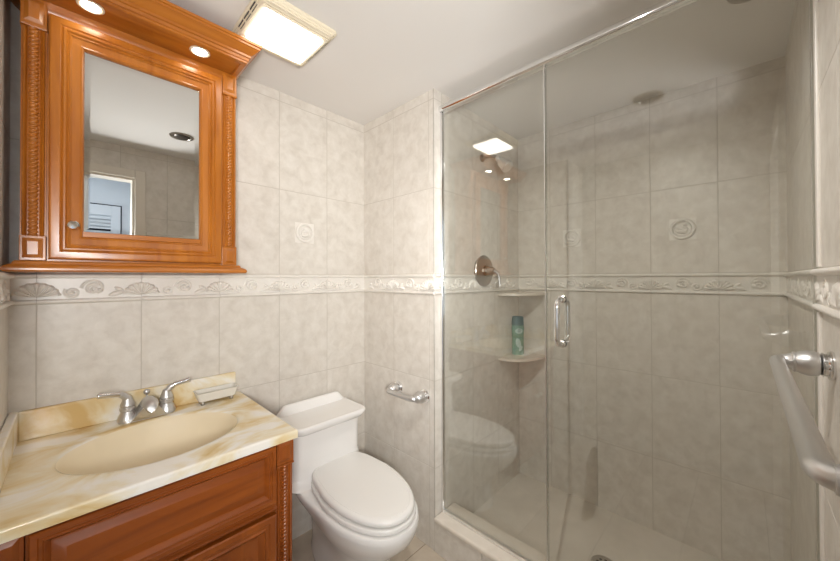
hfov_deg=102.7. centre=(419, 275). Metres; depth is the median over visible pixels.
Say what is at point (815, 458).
towel bar
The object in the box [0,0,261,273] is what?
upper cabinet
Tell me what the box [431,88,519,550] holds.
wall
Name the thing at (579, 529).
floor
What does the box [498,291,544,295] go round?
corner shelf
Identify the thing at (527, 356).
corner shelf
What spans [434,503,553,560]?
shower curb
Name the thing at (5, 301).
trim
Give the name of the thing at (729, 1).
recessed light
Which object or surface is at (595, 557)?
shower drain
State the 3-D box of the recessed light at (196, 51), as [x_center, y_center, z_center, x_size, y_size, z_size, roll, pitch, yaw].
[-0.795,-0.807,1.213,0.063,0.004,0.063,-1,-1,44]
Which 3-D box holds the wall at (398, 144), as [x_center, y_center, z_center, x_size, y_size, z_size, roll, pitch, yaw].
[-0.127,0.210,1.827,0.558,2.234,0.020,-1,-1,44]
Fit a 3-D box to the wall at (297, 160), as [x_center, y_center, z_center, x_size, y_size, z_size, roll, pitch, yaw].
[-0.840,0.210,1.561,0.100,2.234,1.373,-1,-1,44]
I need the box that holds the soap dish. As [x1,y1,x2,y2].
[193,383,238,405]
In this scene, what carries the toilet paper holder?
attached to the wall at (398, 144)
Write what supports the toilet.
on the floor
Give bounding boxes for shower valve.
[474,255,500,286]
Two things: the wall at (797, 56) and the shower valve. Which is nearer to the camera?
the wall at (797, 56)
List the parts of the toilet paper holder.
post, post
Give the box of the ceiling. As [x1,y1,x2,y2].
[167,0,795,138]
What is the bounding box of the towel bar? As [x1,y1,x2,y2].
[769,350,839,496]
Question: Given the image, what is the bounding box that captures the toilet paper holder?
[386,381,429,403]
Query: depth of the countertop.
1.04 m
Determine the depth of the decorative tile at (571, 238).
1.99 m
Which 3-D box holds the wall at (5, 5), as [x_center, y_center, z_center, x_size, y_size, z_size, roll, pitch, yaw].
[-1.071,0.204,0.774,0.660,2.234,0.100,-1,-1,44]
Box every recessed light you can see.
[76,0,104,14]
[189,46,209,57]
[232,0,336,66]
[726,0,750,3]
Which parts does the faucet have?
lever, handle, lift rod, plate, spout, handle, lever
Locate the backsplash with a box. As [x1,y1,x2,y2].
[18,372,235,441]
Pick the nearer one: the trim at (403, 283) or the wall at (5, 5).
the wall at (5, 5)
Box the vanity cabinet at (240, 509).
[0,439,293,560]
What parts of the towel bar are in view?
post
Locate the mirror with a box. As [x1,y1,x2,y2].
[84,52,198,238]
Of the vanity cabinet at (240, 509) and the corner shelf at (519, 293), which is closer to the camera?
the vanity cabinet at (240, 509)
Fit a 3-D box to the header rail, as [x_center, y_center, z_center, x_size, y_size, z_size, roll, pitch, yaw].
[0.538,-0.829,1.250,1.208,0.038,0.040,-1,-1,44]
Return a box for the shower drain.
[591,555,611,560]
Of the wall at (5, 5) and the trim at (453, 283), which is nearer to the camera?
the wall at (5, 5)
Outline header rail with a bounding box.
[438,0,697,112]
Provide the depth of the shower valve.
1.87 m
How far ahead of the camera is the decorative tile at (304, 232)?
1.74 m
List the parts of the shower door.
handle, handle, glass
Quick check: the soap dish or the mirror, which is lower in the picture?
the soap dish
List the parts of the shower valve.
lever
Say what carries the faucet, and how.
on the countertop
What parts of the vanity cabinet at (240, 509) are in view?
frame, rail moulding, door, rope moulding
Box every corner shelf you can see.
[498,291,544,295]
[498,351,544,361]
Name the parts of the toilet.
tank lid, tank, bowl, seat, lid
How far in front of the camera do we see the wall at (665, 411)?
1.67 m
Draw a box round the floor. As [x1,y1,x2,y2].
[292,473,723,560]
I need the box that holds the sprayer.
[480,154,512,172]
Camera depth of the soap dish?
1.38 m
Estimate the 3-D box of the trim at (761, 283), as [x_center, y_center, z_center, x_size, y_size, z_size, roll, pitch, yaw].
[1.086,0.042,1.807,1.209,0.100,0.019,-1,-1,44]
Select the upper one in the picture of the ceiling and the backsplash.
the ceiling
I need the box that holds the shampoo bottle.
[511,316,523,354]
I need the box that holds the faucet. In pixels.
[96,377,190,423]
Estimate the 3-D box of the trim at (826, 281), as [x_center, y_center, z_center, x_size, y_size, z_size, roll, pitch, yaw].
[0.934,0.034,0.789,0.014,0.100,1.689,-1,-1,44]
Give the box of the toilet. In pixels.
[276,391,418,560]
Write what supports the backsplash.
attached to the wall at (297, 160)
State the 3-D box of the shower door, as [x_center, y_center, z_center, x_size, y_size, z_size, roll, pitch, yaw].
[0.732,0.164,1.058,0.679,1.952,0.119,-1,-1,44]
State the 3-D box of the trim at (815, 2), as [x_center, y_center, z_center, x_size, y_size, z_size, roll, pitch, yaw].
[0.949,0.114,0.796,0.008,2.064,0.025,-1,-1,44]
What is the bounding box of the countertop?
[0,372,297,543]
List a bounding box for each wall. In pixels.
[0,0,10,430]
[8,2,364,539]
[364,89,434,549]
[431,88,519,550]
[518,56,790,560]
[785,0,839,560]
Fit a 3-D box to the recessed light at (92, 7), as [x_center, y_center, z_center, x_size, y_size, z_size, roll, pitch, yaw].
[-0.991,-0.808,1.010,0.063,0.004,0.063,-1,-1,44]
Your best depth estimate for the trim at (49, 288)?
1.31 m
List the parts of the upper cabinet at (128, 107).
rope moulding, knob, moulding, door, rope moulding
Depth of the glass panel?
1.64 m
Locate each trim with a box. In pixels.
[0,272,14,309]
[10,273,363,304]
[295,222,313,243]
[364,274,436,294]
[434,274,518,294]
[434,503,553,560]
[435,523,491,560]
[519,272,786,295]
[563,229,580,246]
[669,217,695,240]
[783,266,839,320]
[813,0,824,560]
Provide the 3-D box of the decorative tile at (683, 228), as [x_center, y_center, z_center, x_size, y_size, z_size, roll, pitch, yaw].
[1.273,-0.226,1.629,0.104,0.104,0.016,-1,-1,44]
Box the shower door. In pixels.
[544,0,818,560]
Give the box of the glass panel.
[440,67,547,560]

